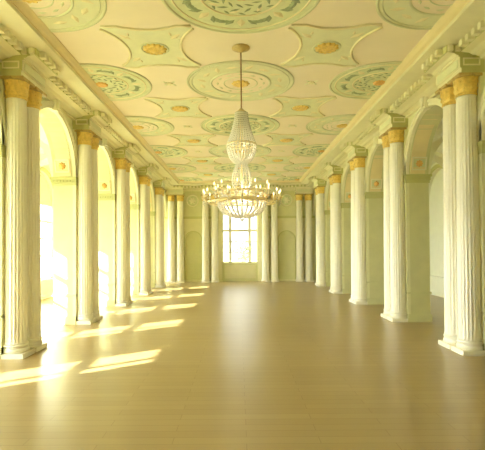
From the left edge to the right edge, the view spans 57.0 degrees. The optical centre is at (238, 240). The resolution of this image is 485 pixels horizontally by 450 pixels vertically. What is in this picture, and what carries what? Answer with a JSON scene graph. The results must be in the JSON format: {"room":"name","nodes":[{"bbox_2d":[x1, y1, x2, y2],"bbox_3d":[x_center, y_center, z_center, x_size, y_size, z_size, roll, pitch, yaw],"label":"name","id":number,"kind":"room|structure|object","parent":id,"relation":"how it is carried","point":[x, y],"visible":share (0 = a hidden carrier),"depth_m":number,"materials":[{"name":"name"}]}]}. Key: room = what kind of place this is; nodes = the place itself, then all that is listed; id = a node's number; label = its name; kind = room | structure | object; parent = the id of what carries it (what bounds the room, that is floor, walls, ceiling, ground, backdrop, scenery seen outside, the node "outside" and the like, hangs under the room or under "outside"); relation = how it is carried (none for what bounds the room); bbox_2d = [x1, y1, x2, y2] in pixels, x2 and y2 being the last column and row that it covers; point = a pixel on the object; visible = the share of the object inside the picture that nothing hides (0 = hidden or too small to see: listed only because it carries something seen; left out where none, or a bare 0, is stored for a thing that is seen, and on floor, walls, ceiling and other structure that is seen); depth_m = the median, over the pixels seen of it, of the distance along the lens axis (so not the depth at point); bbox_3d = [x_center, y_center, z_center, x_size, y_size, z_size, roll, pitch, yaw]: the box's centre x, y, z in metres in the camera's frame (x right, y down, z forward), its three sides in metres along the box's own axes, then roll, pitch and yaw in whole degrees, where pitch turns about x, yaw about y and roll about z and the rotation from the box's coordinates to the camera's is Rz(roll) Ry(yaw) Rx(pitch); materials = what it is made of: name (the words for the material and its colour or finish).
{"room":"historic interior","nodes":[
{"label":"historic interior","id":0,"kind":"room"},
{"bbox_2d":[40,123,50,170],"bbox_3d":[-5.682,-2.365,9.068,2.860,1.805,28.710,0,-1,0],"label":"ceiling","id":1,"kind":"structure","parent":0,"point":[43,137],"depth_m":10.30,"materials":[{"name":"paint"}]},
{"bbox_2d":[40,165,52,294],"bbox_3d":[-6.925,-0.633,8.683,0.390,5.065,28.600,0,-1,0],"label":"wall","id":2,"kind":"structure","parent":0,"point":[46,284],"depth_m":16.50,"materials":[{"name":"paint"}]},
{"bbox_2d":[40,172,51,279],"bbox_3d":[-6.959,-0.532,15.418,0.100,3.780,2.240,0,-1,0],"label":"window","id":3,"kind":"structure","parent":2,"relation":"in","point":[45,193],"depth_m":16.06,"materials":[{"name":"beige"}]},
{"bbox_2d":[40,139,52,176],"bbox_3d":[-5.530,-2.176,7.470,2.660,1.370,26.000,0,-1,0],"label":"trim","id":4,"kind":"structure","parent":2,"relation":"attached to","point":[46,158],"depth_m":10.42,"materials":[{"name":"beige paint"}]},
{"bbox_2d":[40,97,164,316],"bbox_3d":[-4.017,-0.647,9.046,0.445,5.065,27.875,0,-1,0],"label":"wall","id":5,"kind":"structure","parent":0,"point":[62,194],"depth_m":10.21,"materials":[{"name":"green paint"}]},
{"bbox_2d":[0,75,5,347],"bbox_3d":[-3.755,-0.374,7.438,0.075,4.460,0.850,0,-1,0],"label":"trim","id":6,"kind":"structure","parent":5,"relation":"attached to","point":[2,86],"depth_m":7.04,"materials":[{"name":"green paint"}]},
{"bbox_2d":[0,97,6,145],"bbox_3d":[-3.758,-2.182,5.874,0.095,1.300,2.600,0,-1,0],"label":"trim","id":7,"kind":"structure","parent":5,"relation":"attached to","point":[2,115],"depth_m":7.04,"materials":[{"name":"beige paint"}]},
{"bbox_2d":[41,117,70,175],"bbox_3d":[-4.000,-2.079,9.063,0.330,1.170,2.340,0,-1,0],"label":"trim","id":8,"kind":"structure","parent":5,"relation":"attached to","point":[59,141],"depth_m":10.01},
{"bbox_2d":[40,101,77,176],"bbox_3d":[-3.757,-2.126,9.064,0.095,1.300,2.600,0,-1,0],"label":"trim","id":9,"kind":"structure","parent":5,"relation":"attached to","point":[45,104],"depth_m":9.85,"materials":[{"name":"beige paint"}]},
{"bbox_2d":[54,159,69,172],"bbox_3d":[-4.024,-1.701,10.178,0.330,0.300,0.093,0,-1,0],"label":"wall plaque","id":10,"kind":"object","parent":5,"relation":"attached to","point":[60,164],"visible":1,"depth_m":10.17,"materials":[{"name":"beige paint"}]},
{"bbox_2d":[51,294,76,324],"bbox_3d":[-3.979,1.573,10.595,0.550,0.680,0.910,0,-1,0],"label":"baseboard","id":11,"kind":"structure","parent":5,"relation":"attached to","point":[54,320],"depth_m":10.14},
{"bbox_2d":[50,177,77,185],"bbox_3d":[-4.005,-1.351,10.646,0.598,0.190,0.970,0,-1,0],"label":"trim","id":12,"kind":"structure","parent":5,"relation":"attached to","point":[54,180],"depth_m":10.19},
{"bbox_2d":[73,129,77,315],"bbox_3d":[-3.755,-0.318,10.628,0.075,4.460,0.850,0,-1,0],"label":"trim","id":13,"kind":"structure","parent":5,"relation":"attached to","point":[75,188],"depth_m":10.21,"materials":[{"name":"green paint"}]},
{"bbox_2d":[0,0,179,190],"bbox_3d":[-3.348,-2.866,9.687,0.925,0.615,26.670,0,-1,0],"label":"trim","id":14,"kind":"structure","parent":5,"relation":"attached to","point":[29,49],"depth_m":8.45,"materials":[{"name":"paint"}]},
{"bbox_2d":[98,157,110,192],"bbox_3d":[-3.999,-2.024,12.253,0.330,1.170,2.340,0,-1,0],"label":"trim","id":15,"kind":"structure","parent":5,"relation":"attached to","point":[103,169],"depth_m":13.24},
{"bbox_2d":[98,194,115,200],"bbox_3d":[-4.005,-1.296,13.835,0.598,0.190,0.970,0,-1,0],"label":"trim","id":16,"kind":"structure","parent":5,"relation":"attached to","point":[100,196],"depth_m":13.38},
{"bbox_2d":[99,141,115,193],"bbox_3d":[-3.757,-2.070,12.254,0.095,1.300,2.600,0,-1,0],"label":"trim","id":17,"kind":"structure","parent":5,"relation":"attached to","point":[106,150],"depth_m":13.18,"materials":[{"name":"beige paint"}]},
{"bbox_2d":[99,283,115,306],"bbox_3d":[-3.979,1.629,13.784,0.550,0.680,0.910,0,-1,0],"label":"baseboard","id":18,"kind":"structure","parent":5,"relation":"attached to","point":[101,302],"depth_m":13.32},
{"bbox_2d":[112,157,115,300],"bbox_3d":[-3.754,-0.263,13.817,0.075,4.460,0.850,0,-1,0],"label":"trim","id":19,"kind":"structure","parent":5,"relation":"attached to","point":[113,159],"depth_m":13.39,"materials":[{"name":"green paint"}]},
{"bbox_2d":[130,167,139,204],"bbox_3d":[-3.757,-2.015,15.443,0.095,1.300,2.600,0,-1,0],"label":"trim","id":20,"kind":"structure","parent":5,"relation":"attached to","point":[133,168],"depth_m":16.42,"materials":[{"name":"beige paint"}]},
{"bbox_2d":[137,175,138,289],"bbox_3d":[-3.754,-0.207,17.007,0.075,4.460,0.850,0,-1,0],"label":"trim","id":21,"kind":"structure","parent":5,"relation":"attached to","point":[137,175],"depth_m":16.57,"materials":[{"name":"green paint"}]},
{"bbox_2d":[153,188,154,283],"bbox_3d":[-3.754,-0.151,20.196,0.075,4.460,0.850,0,-1,0],"label":"trim","id":22,"kind":"structure","parent":5,"relation":"attached to","point":[154,188],"depth_m":19.76,"materials":[{"name":"green paint"}]},
{"bbox_2d":[165,190,313,281],"bbox_3d":[0.052,-0.429,23.151,14.300,5.065,0.340,0,-1,0],"label":"wall","id":23,"kind":"structure","parent":0,"point":[193,262],"depth_m":23.11,"materials":[{"name":"paint"}]},
{"bbox_2d":[186,194,198,206],"bbox_3d":[-2.380,-2.062,22.993,0.640,0.640,0.050,0,-1,0],"label":"roundel","id":24,"kind":"object","parent":23,"relation":"attached to","point":[192,200],"visible":1,"depth_m":22.98,"materials":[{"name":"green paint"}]},
{"bbox_2d":[165,180,312,195],"bbox_3d":[0.036,-2.664,22.557,7.690,0.615,0.925,0,-1,0],"label":"trim","id":25,"kind":"structure","parent":23,"relation":"attached to","point":[290,185],"depth_m":22.53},
{"bbox_2d":[165,218,314,279],"bbox_3d":[0.058,0.465,22.959,7.690,3.270,0.012,0,-1,0],"label":"trim","id":26,"kind":"structure","parent":23,"relation":"attached to","point":[283,224],"depth_m":22.96,"materials":[{"name":"paint"}]},
{"bbox_2d":[222,200,257,262],"bbox_3d":[0.051,-0.555,23.233,1.840,3.420,0.100,0,-1,0],"label":"window","id":27,"kind":"structure","parent":23,"relation":"in","point":[230,230],"depth_m":23.18,"materials":[{"name":"beige"}]},
{"bbox_2d":[222,263,257,277],"bbox_3d":[0.066,1.542,23.057,1.840,0.800,0.100,0,-1,0],"label":"trim","id":28,"kind":"structure","parent":23,"relation":"attached to","point":[231,271],"depth_m":23.07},
{"bbox_2d":[165,216,314,279],"bbox_3d":[0.058,0.360,22.937,7.690,3.240,0.060,0,-1,0],"label":"trim","id":29,"kind":"structure","parent":23,"relation":"attached to","point":[188,217],"depth_m":22.94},
{"bbox_2d":[219,193,261,281],"bbox_3d":[0.054,-0.170,22.931,2.180,4.540,0.090,0,-1,0],"label":"trim","id":30,"kind":"structure","parent":23,"relation":"attached to","point":[220,212],"depth_m":22.89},
{"bbox_2d":[281,194,292,205],"bbox_3d":[2.460,-2.096,22.993,0.640,0.640,0.050,0,-1,0],"label":"roundel","id":31,"kind":"object","parent":23,"relation":"attached to","point":[286,200],"visible":0.98,"depth_m":22.98,"materials":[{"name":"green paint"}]},
{"bbox_2d":[52,0,428,180],"bbox_3d":[0.032,-3.272,9.694,8.290,0.150,27.270,0,-1,0],"label":"ceiling","id":32,"kind":"structure","parent":0,"point":[91,45],"depth_m":7.89,"materials":[{"name":"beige paint"}]},
{"bbox_2d":[22,0,106,31],"bbox_3d":[-2.335,-3.215,5.892,1.105,0.063,2.000,0,-1,0],"label":"ceiling medallion","id":33,"kind":"object","parent":32,"relation":"attached to","point":[57,15],"visible":1,"depth_m":6.33,"materials":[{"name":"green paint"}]},
{"bbox_2d":[79,63,151,100],"bbox_3d":[-2.335,-3.159,9.082,1.105,0.063,2.000,0,-1,0],"label":"ceiling medallion","id":34,"kind":"object","parent":32,"relation":"attached to","point":[118,84],"visible":1,"depth_m":8.95,"materials":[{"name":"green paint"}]},
{"bbox_2d":[124,116,173,135],"bbox_3d":[-2.334,-3.104,12.271,1.105,0.063,2.000,0,-1,0],"label":"ceiling medallion","id":35,"kind":"object","parent":32,"relation":"attached to","point":[145,126],"visible":1,"depth_m":12.14,"materials":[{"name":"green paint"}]},
{"bbox_2d":[99,25,200,68],"bbox_3d":[-1.407,-3.193,7.487,1.448,0.083,1.564,0,-1,0],"label":"star ornament","id":36,"kind":"object","parent":32,"relation":"attached to","point":[156,46],"visible":1,"depth_m":7.33,"materials":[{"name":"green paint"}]},
{"bbox_2d":[150,145,187,157],"bbox_3d":[-2.334,-3.048,15.461,1.105,0.063,2.000,0,-1,0],"label":"ceiling medallion","id":37,"kind":"object","parent":32,"relation":"attached to","point":[163,151],"visible":1,"depth_m":15.39,"materials":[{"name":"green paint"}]},
{"bbox_2d":[144,97,211,118],"bbox_3d":[-1.407,-3.137,10.677,1.448,0.083,1.564,0,-1,0],"label":"star ornament","id":38,"kind":"object","parent":32,"relation":"attached to","point":[185,107],"visible":1,"depth_m":10.54,"materials":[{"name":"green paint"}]},
{"bbox_2d":[166,164,195,172],"bbox_3d":[-2.333,-2.992,18.650,1.105,0.063,2.000,0,-1,0],"label":"ceiling medallion","id":39,"kind":"object","parent":32,"relation":"attached to","point":[175,168],"visible":1,"depth_m":18.59,"materials":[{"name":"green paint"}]},
{"bbox_2d":[167,134,217,146],"bbox_3d":[-1.407,-3.081,13.866,1.448,0.083,1.564,0,-1,0],"label":"star ornament","id":40,"kind":"object","parent":32,"relation":"attached to","point":[202,139],"visible":1,"depth_m":13.74,"materials":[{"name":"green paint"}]},
{"bbox_2d":[181,156,220,164],"bbox_3d":[-1.406,-3.026,17.056,1.448,0.083,1.564,0,-1,0],"label":"star ornament","id":41,"kind":"object","parent":32,"relation":"attached to","point":[193,160],"visible":1,"depth_m":16.97,"materials":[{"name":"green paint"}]},
{"bbox_2d":[190,171,222,177],"bbox_3d":[-1.406,-2.970,20.245,1.448,0.083,1.564,0,-1,0],"label":"star ornament","id":42,"kind":"object","parent":32,"relation":"attached to","point":[199,174],"visible":1,"depth_m":20.18,"materials":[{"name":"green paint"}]},
{"bbox_2d":[208,144,270,157],"bbox_3d":[0.034,-3.064,15.461,2.170,0.063,2.170,0,-1,0],"label":"ceiling medallion","id":43,"kind":"object","parent":32,"relation":"attached to","point":[221,151],"visible":0.6,"depth_m":15.41,"materials":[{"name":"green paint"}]},
{"bbox_2d":[217,176,261,180],"bbox_3d":[0.034,-2.960,21.439,2.170,0.063,1.367,0,-1,0],"label":"ceiling medallion","id":44,"kind":"object","parent":32,"relation":"attached to","point":[229,178],"visible":0.51,"depth_m":21.47,"materials":[{"name":"beige paint"}]},
{"bbox_2d":[200,114,279,135],"bbox_3d":[0.033,-3.120,12.271,2.170,0.063,2.170,0,-1,0],"label":"ceiling medallion","id":45,"kind":"object","parent":32,"relation":"attached to","point":[219,125],"visible":0.59,"depth_m":12.12,"materials":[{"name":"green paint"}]},
{"bbox_2d":[214,163,265,172],"bbox_3d":[0.034,-3.009,18.650,2.170,0.063,2.170,0,-1,0],"label":"ceiling medallion","id":46,"kind":"object","parent":32,"relation":"attached to","point":[229,167],"visible":0.69,"depth_m":18.54,"materials":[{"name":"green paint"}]},
{"bbox_2d":[187,60,293,100],"bbox_3d":[0.033,-3.176,9.082,2.170,0.063,2.170,0,-1,0],"label":"ceiling medallion","id":47,"kind":"object","parent":32,"relation":"attached to","point":[220,80],"visible":0.91,"depth_m":8.93,"materials":[{"name":"beige paint"}]},
{"bbox_2d":[162,0,319,33],"bbox_3d":[0.032,-3.232,5.892,2.170,0.063,2.170,0,-1,0],"label":"ceiling medallion","id":48,"kind":"object","parent":32,"relation":"attached to","point":[223,16],"visible":1,"depth_m":6.37,"materials":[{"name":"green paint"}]},
{"bbox_2d":[201,43,281,221],"bbox_3d":[0.043,-1.768,7.462,1.337,2.935,1.356,0,-1,0],"label":"chandelier","id":49,"kind":"object","parent":32,"relation":"hanging from","point":[241,117],"visible":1,"depth_m":7.33,"materials":[{"name":"clear"}]},
{"bbox_2d":[255,171,288,176],"bbox_3d":[1.474,-2.990,20.245,1.448,0.083,1.564,0,-1,0],"label":"star ornament","id":50,"kind":"object","parent":32,"relation":"attached to","point":[263,173],"visible":0.99,"depth_m":20.09,"materials":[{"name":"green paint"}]},
{"bbox_2d":[258,156,298,164],"bbox_3d":[1.474,-3.046,17.056,1.448,0.083,1.564,0,-1,0],"label":"star ornament","id":51,"kind":"object","parent":32,"relation":"attached to","point":[268,159],"visible":1,"depth_m":16.92,"materials":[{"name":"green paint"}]},
{"bbox_2d":[262,133,312,145],"bbox_3d":[1.473,-3.101,13.866,1.448,0.083,1.564,0,-1,0],"label":"star ornament","id":52,"kind":"object","parent":32,"relation":"attached to","point":[277,139],"visible":0.99,"depth_m":13.75,"materials":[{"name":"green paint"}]},
{"bbox_2d":[283,163,312,171],"bbox_3d":[2.401,-3.025,18.650,1.105,0.063,2.000,0,-1,0],"label":"ceiling medallion","id":53,"kind":"object","parent":32,"relation":"attached to","point":[300,167],"visible":1,"depth_m":18.60,"materials":[{"name":"beige paint"}]},
{"bbox_2d":[269,96,336,117],"bbox_3d":[1.473,-3.157,10.677,1.448,0.083,1.564,0,-1,0],"label":"star ornament","id":54,"kind":"object","parent":32,"relation":"attached to","point":[290,106],"visible":1,"depth_m":10.55,"materials":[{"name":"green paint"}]},
{"bbox_2d":[292,144,329,156],"bbox_3d":[2.401,-3.081,15.461,1.105,0.063,2.000,0,-1,0],"label":"ceiling medallion","id":55,"kind":"object","parent":32,"relation":"attached to","point":[316,150],"visible":1,"depth_m":15.38,"materials":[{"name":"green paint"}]},
{"bbox_2d":[306,114,355,134],"bbox_3d":[2.401,-3.137,12.271,1.105,0.063,2.000,0,-1,0],"label":"ceiling medallion","id":56,"kind":"object","parent":32,"relation":"attached to","point":[330,125],"visible":0.99,"depth_m":12.15,"materials":[{"name":"beige paint"}]},
{"bbox_2d":[280,23,382,67],"bbox_3d":[1.473,-3.213,7.487,1.448,0.083,1.564,0,-1,0],"label":"star ornament","id":57,"kind":"object","parent":32,"relation":"attached to","point":[334,46],"visible":1,"depth_m":7.33,"materials":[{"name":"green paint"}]},
{"bbox_2d":[329,61,401,98],"bbox_3d":[2.400,-3.192,9.082,1.105,0.063,2.000,0,-1,0],"label":"ceiling medallion","id":58,"kind":"object","parent":32,"relation":"attached to","point":[360,82],"visible":1,"depth_m":8.96,"materials":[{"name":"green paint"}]},
{"bbox_2d":[376,0,455,29],"bbox_3d":[2.400,-3.248,5.892,1.105,0.063,2.000,0,-1,0],"label":"ceiling medallion","id":59,"kind":"object","parent":32,"relation":"attached to","point":[407,14],"visible":1,"depth_m":6.37,"materials":[{"name":"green paint"}]},
{"bbox_2d":[0,281,484,449],"bbox_3d":[0.069,1.928,9.653,14.700,0.120,27.570,0,-1,0],"label":"floor","id":60,"kind":"structure","parent":0,"point":[228,365],"depth_m":5.88,"materials":[{"name":"brown wood"}]},
{"bbox_2d":[0,75,34,358],"bbox_3d":[-3.569,-0.374,7.203,0.433,4.450,0.470,0,-1,0],"label":"fluted column","id":61,"kind":"structure","parent":60,"relation":"on","point":[16,344],"depth_m":7.08,"materials":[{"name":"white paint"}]},
{"bbox_2d":[27,86,46,351],"bbox_3d":[-3.569,-0.366,7.673,0.433,4.450,0.470,0,-1,0],"label":"fluted column","id":62,"kind":"structure","parent":60,"relation":"on","point":[36,94],"depth_m":7.57,"materials":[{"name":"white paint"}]},
{"bbox_2d":[74,129,96,324],"bbox_3d":[-3.569,-0.319,10.393,0.433,4.450,0.470,0,-1,0],"label":"fluted column","id":63,"kind":"structure","parent":60,"relation":"on","point":[85,314],"depth_m":10.27,"materials":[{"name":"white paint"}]},
{"bbox_2d":[91,135,102,320],"bbox_3d":[-3.569,-0.311,10.863,0.433,4.450,0.470,0,-1,0],"label":"fluted column","id":64,"kind":"structure","parent":60,"relation":"on","point":[95,145],"depth_m":10.77,"materials":[{"name":"white paint"}]},
{"bbox_2d":[114,158,129,305],"bbox_3d":[-3.568,-0.263,13.582,0.433,4.450,0.470,0,-1,0],"label":"fluted column","id":65,"kind":"structure","parent":60,"relation":"on","point":[121,299],"depth_m":13.45,"materials":[{"name":"white paint"}]},
{"bbox_2d":[126,161,132,303],"bbox_3d":[-3.568,-0.255,14.052,0.433,4.450,0.470,0,-1,0],"label":"fluted column","id":66,"kind":"structure","parent":60,"relation":"on","point":[129,163],"depth_m":13.97,"materials":[{"name":"white paint"}]},
{"bbox_2d":[138,175,149,294],"bbox_3d":[-3.568,-0.207,16.772,0.433,4.450,0.470,0,-1,0],"label":"fluted column","id":67,"kind":"structure","parent":60,"relation":"on","point":[143,179],"depth_m":16.64,"materials":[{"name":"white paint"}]},
{"bbox_2d":[147,178,152,293],"bbox_3d":[-3.568,-0.199,17.241,0.433,4.450,0.470,0,-1,0],"label":"fluted column","id":68,"kind":"structure","parent":60,"relation":"on","point":[149,179],"depth_m":17.17,"materials":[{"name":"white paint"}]},
{"bbox_2d":[154,187,163,287],"bbox_3d":[-3.568,-0.152,19.961,0.433,4.450,0.470,0,-1,0],"label":"fluted column","id":69,"kind":"structure","parent":60,"relation":"on","point":[158,190],"depth_m":19.83,"materials":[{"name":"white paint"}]},
{"bbox_2d":[162,189,165,286],"bbox_3d":[-3.567,-0.144,20.431,0.433,4.450,0.470,0,-1,0],"label":"fluted column","id":70,"kind":"structure","parent":60,"relation":"on","point":[164,284],"depth_m":20.36,"materials":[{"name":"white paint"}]},
{"bbox_2d":[166,195,175,282],"bbox_3d":[-3.451,-0.104,22.747,0.470,4.450,0.433,0,-1,0],"label":"fluted column","id":71,"kind":"structure","parent":60,"relation":"on","point":[171,246],"depth_m":22.64,"materials":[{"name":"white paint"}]},
{"bbox_2d":[176,195,184,282],"bbox_3d":[-2.981,-0.107,22.747,0.470,4.450,0.433,0,-1,0],"label":"fluted column","id":72,"kind":"structure","parent":60,"relation":"on","point":[180,228],"depth_m":22.64,"materials":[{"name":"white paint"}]},
{"bbox_2d":[201,194,209,282],"bbox_3d":[-1.701,-0.116,22.747,0.470,4.450,0.433,0,-1,0],"label":"fluted column","id":73,"kind":"structure","parent":60,"relation":"on","point":[205,220],"depth_m":22.64,"materials":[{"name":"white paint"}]},
{"bbox_2d":[210,194,218,281],"bbox_3d":[-1.231,-0.119,22.747,0.470,4.450,0.433,0,-1,0],"label":"fluted column","id":74,"kind":"structure","parent":60,"relation":"on","point":[214,220],"depth_m":22.63,"materials":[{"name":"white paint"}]},
{"bbox_2d":[261,194,269,281],"bbox_3d":[1.339,-0.137,22.747,0.470,4.450,0.433,0,-1,0],"label":"fluted column","id":75,"kind":"structure","parent":60,"relation":"on","point":[265,241],"depth_m":22.63,"materials":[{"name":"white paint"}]},
{"bbox_2d":[270,194,278,281],"bbox_3d":[1.809,-0.141,22.747,0.470,4.450,0.433,0,-1,0],"label":"fluted column","id":76,"kind":"structure","parent":60,"relation":"on","point":[274,227],"depth_m":22.63,"materials":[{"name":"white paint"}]},
{"bbox_2d":[295,194,304,281],"bbox_3d":[3.089,-0.150,22.747,0.470,4.450,0.433,0,-1,0],"label":"fluted column","id":77,"kind":"structure","parent":60,"relation":"on","point":[299,221],"depth_m":22.64,"materials":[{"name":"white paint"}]},
{"bbox_2d":[304,194,313,281],"bbox_3d":[3.559,-0.153,22.747,0.470,4.450,0.433,0,-1,0],"label":"fluted column","id":78,"kind":"structure","parent":60,"relation":"on","point":[308,197],"depth_m":22.64,"materials":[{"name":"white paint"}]},
{"bbox_2d":[314,187,317,285],"bbox_3d":[3.675,-0.194,20.431,0.433,4.450,0.470,0,-1,0],"label":"fluted column","id":79,"kind":"structure","parent":60,"relation":"on","point":[315,188],"depth_m":20.37,"materials":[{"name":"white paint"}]},
{"bbox_2d":[316,186,325,286],"bbox_3d":[3.675,-0.202,19.961,0.433,4.450,0.470,0,-1,0],"label":"fluted column","id":80,"kind":"structure","parent":60,"relation":"on","point":[320,189],"depth_m":19.83,"materials":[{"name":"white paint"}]},
{"bbox_2d":[328,176,332,291],"bbox_3d":[3.675,-0.250,17.241,0.433,4.450,0.470,0,-1,0],"label":"fluted column","id":81,"kind":"structure","parent":60,"relation":"on","point":[329,177],"depth_m":17.17,"materials":[{"name":"white paint"}]},
{"bbox_2d":[330,174,342,293],"bbox_3d":[3.675,-0.258,16.772,0.433,4.450,0.470,0,-1,0],"label":"fluted column","id":82,"kind":"structure","parent":60,"relation":"on","point":[336,178],"depth_m":16.64,"materials":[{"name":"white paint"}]},
{"bbox_2d":[347,159,354,302],"bbox_3d":[3.674,-0.305,14.052,0.433,4.450,0.470,0,-1,0],"label":"fluted column","id":83,"kind":"structure","parent":60,"relation":"on","point":[351,163],"depth_m":13.97,"materials":[{"name":"white paint"}]},
{"bbox_2d":[351,156,367,304],"bbox_3d":[3.674,-0.314,13.582,0.433,4.450,0.470,0,-1,0],"label":"fluted column","id":84,"kind":"structure","parent":60,"relation":"on","point":[359,161],"depth_m":13.45,"materials":[{"name":"white paint"}]},
{"bbox_2d":[379,133,390,318],"bbox_3d":[3.674,-0.361,10.863,0.433,4.450,0.470,0,-1,0],"label":"fluted column","id":85,"kind":"structure","parent":60,"relation":"on","point":[384,137],"depth_m":10.77,"materials":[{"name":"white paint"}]},
{"bbox_2d":[385,127,407,321],"bbox_3d":[3.674,-0.369,10.393,0.433,4.450,0.470,0,-1,0],"label":"fluted column","id":86,"kind":"structure","parent":60,"relation":"on","point":[398,313],"depth_m":10.27,"materials":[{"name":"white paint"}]},
{"bbox_2d":[435,83,457,348],"bbox_3d":[3.674,-0.417,7.673,0.433,4.450,0.470,0,-1,0],"label":"fluted column","id":87,"kind":"structure","parent":60,"relation":"on","point":[448,101],"depth_m":7.57,"materials":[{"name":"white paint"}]},
{"bbox_2d":[447,72,484,355],"bbox_3d":[3.674,-0.425,7.203,0.433,4.450,0.470,0,-1,0],"label":"fluted column","id":88,"kind":"structure","parent":60,"relation":"on","point":[469,340],"depth_m":7.08,"materials":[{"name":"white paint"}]},
{"bbox_2d":[314,95,442,313],"bbox_3d":[4.118,-0.704,9.046,0.445,5.065,27.875,0,-1,0],"label":"wall","id":89,"kind":"structure","parent":0,"point":[418,192],"depth_m":10.21,"materials":[{"name":"green paint"}]},
{"bbox_2d":[324,187,327,281],"bbox_3d":[3.861,-0.204,20.196,0.075,4.460,0.850,0,-1,0],"label":"trim","id":90,"kind":"structure","parent":89,"relation":"attached to","point":[326,280],"depth_m":19.77,"materials":[{"name":"green paint"}]},
{"bbox_2d":[341,174,344,289],"bbox_3d":[3.861,-0.260,17.007,0.075,4.460,0.850,0,-1,0],"label":"trim","id":91,"kind":"structure","parent":89,"relation":"attached to","point":[342,209],"depth_m":16.58,"materials":[{"name":"green paint"}]},
{"bbox_2d":[340,166,349,202],"bbox_3d":[3.838,-2.068,15.443,0.095,1.300,2.600,0,-1,0],"label":"trim","id":92,"kind":"structure","parent":89,"relation":"attached to","point":[346,169],"depth_m":16.41,"materials":[{"name":"beige paint"}]},
{"bbox_2d":[344,174,350,202],"bbox_3d":[4.081,-2.024,15.442,0.330,1.170,2.340,0,-1,0],"label":"trim","id":93,"kind":"structure","parent":89,"relation":"attached to","point":[348,180],"depth_m":16.44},
{"bbox_2d":[365,156,369,297],"bbox_3d":[3.860,-0.316,13.817,0.075,4.460,0.850,0,-1,0],"label":"trim","id":94,"kind":"structure","parent":89,"relation":"attached to","point":[366,159],"depth_m":13.40,"materials":[{"name":"green paint"}]},
{"bbox_2d":[364,139,381,192],"bbox_3d":[3.838,-2.123,12.254,0.095,1.300,2.600,0,-1,0],"label":"trim","id":95,"kind":"structure","parent":89,"relation":"attached to","point":[373,149],"depth_m":13.18,"materials":[{"name":"beige paint"}]},
{"bbox_2d":[365,192,382,198],"bbox_3d":[4.097,-1.352,13.835,0.598,0.190,0.970,0,-1,0],"label":"trim","id":96,"kind":"structure","parent":89,"relation":"attached to","point":[368,195],"depth_m":13.38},
{"bbox_2d":[366,282,383,304],"bbox_3d":[4.111,1.572,13.784,0.550,0.680,0.910,0,-1,0],"label":"baseboard","id":97,"kind":"structure","parent":89,"relation":"attached to","point":[371,301],"depth_m":13.32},
{"bbox_2d":[370,155,382,191],"bbox_3d":[4.081,-2.080,12.253,0.330,1.170,2.340,0,-1,0],"label":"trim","id":98,"kind":"structure","parent":89,"relation":"attached to","point":[377,165],"depth_m":13.24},
{"bbox_2d":[299,0,484,189],"bbox_3d":[3.417,-2.913,9.687,0.925,0.615,26.670,0,-1,0],"label":"trim","id":99,"kind":"structure","parent":89,"relation":"attached to","point":[455,44],"depth_m":8.47,"materials":[{"name":"paint"}]},
{"bbox_2d":[403,127,410,313],"bbox_3d":[3.860,-0.371,10.628,0.075,4.460,0.850,0,-1,0],"label":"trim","id":100,"kind":"structure","parent":89,"relation":"attached to","point":[406,185],"depth_m":10.21,"materials":[{"name":"green paint"}]},
{"bbox_2d":[403,174,431,183],"bbox_3d":[4.096,-1.408,10.646,0.598,0.190,0.970,0,-1,0],"label":"trim","id":101,"kind":"structure","parent":89,"relation":"attached to","point":[408,178],"depth_m":10.19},
{"bbox_2d":[406,292,431,321],"bbox_3d":[4.111,1.516,10.595,0.550,0.680,0.910,0,-1,0],"label":"baseboard","id":102,"kind":"structure","parent":89,"relation":"attached to","point":[411,317],"depth_m":10.14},
{"bbox_2d":[412,157,426,169],"bbox_3d":[4.110,-1.758,10.178,0.330,0.300,0.093,0,-1,0],"label":"wall plaque","id":103,"kind":"object","parent":89,"relation":"attached to","point":[415,162],"visible":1,"depth_m":10.17,"materials":[{"name":"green paint"}]},
{"bbox_2d":[403,98,442,174],"bbox_3d":[3.837,-2.179,9.064,0.095,1.300,2.600,0,-1,0],"label":"trim","id":104,"kind":"structure","parent":89,"relation":"attached to","point":[431,102],"depth_m":9.83,"materials":[{"name":"beige paint"}]},
{"bbox_2d":[410,119,436,173],"bbox_3d":[4.080,-2.136,9.063,0.330,1.170,2.340,0,-1,0],"label":"trim","id":105,"kind":"structure","parent":89,"relation":"attached to","point":[422,137],"depth_m":10.03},
{"bbox_2d":[476,87,484,141],"bbox_3d":[3.837,-2.235,5.874,0.095,1.300,2.600,0,-1,0],"label":"trim","id":106,"kind":"structure","parent":89,"relation":"attached to","point":[481,113],"depth_m":7.02,"materials":[{"name":"beige paint"}]},
{"bbox_2d":[477,72,484,349],"bbox_3d":[3.860,-0.427,7.438,0.075,4.460,0.850,0,-1,0],"label":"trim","id":107,"kind":"structure","parent":89,"relation":"attached to","point":[481,79],"depth_m":7.04,"materials":[{"name":"green paint"}]},
{"bbox_2d":[383,162,443,292],"bbox_3d":[7.025,-0.730,8.683,0.390,5.065,28.600,0,-1,0],"label":"wall","id":108,"kind":"structure","parent":0,"point":[436,243],"depth_m":15.90,"materials":[{"name":"paint"}]},
{"bbox_2d":[428,135,442,173],"bbox_3d":[5.609,-2.254,7.470,2.660,1.370,26.000,0,-1,0],"label":"trim","id":109,"kind":"structure","parent":108,"relation":"attached to","point":[435,156],"depth_m":10.42,"materials":[{"name":"beige paint"}]},
{"bbox_2d":[431,118,442,165],"bbox_3d":[5.758,-2.445,9.068,2.860,1.805,28.710,0,-1,0],"label":"ceiling","id":110,"kind":"structure","parent":0,"point":[439,131],"depth_m":10.27,"materials":[{"name":"paint"}]},
{"label":"outside","id":111,"kind":"structure","parent":0,"visible":0},
{"bbox_2d":[43,260,256,276],"bbox_3d":[0.075,2.798,19.954,120.000,0.100,140.000,0,-1,0],"label":"ground","id":112,"kind":"structure","parent":111,"point":[44,263],"depth_m":78.63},
{"bbox_2d":[232,238,252,261],"bbox_3d":[0.338,1.461,47.937,2.389,3.568,2.319,0,-1,0],"label":"tree","id":113,"kind":"object","parent":112,"relation":"on","point":[242,257],"visible":0.82,"depth_m":47.49,"materials":[{"name":"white plant"}]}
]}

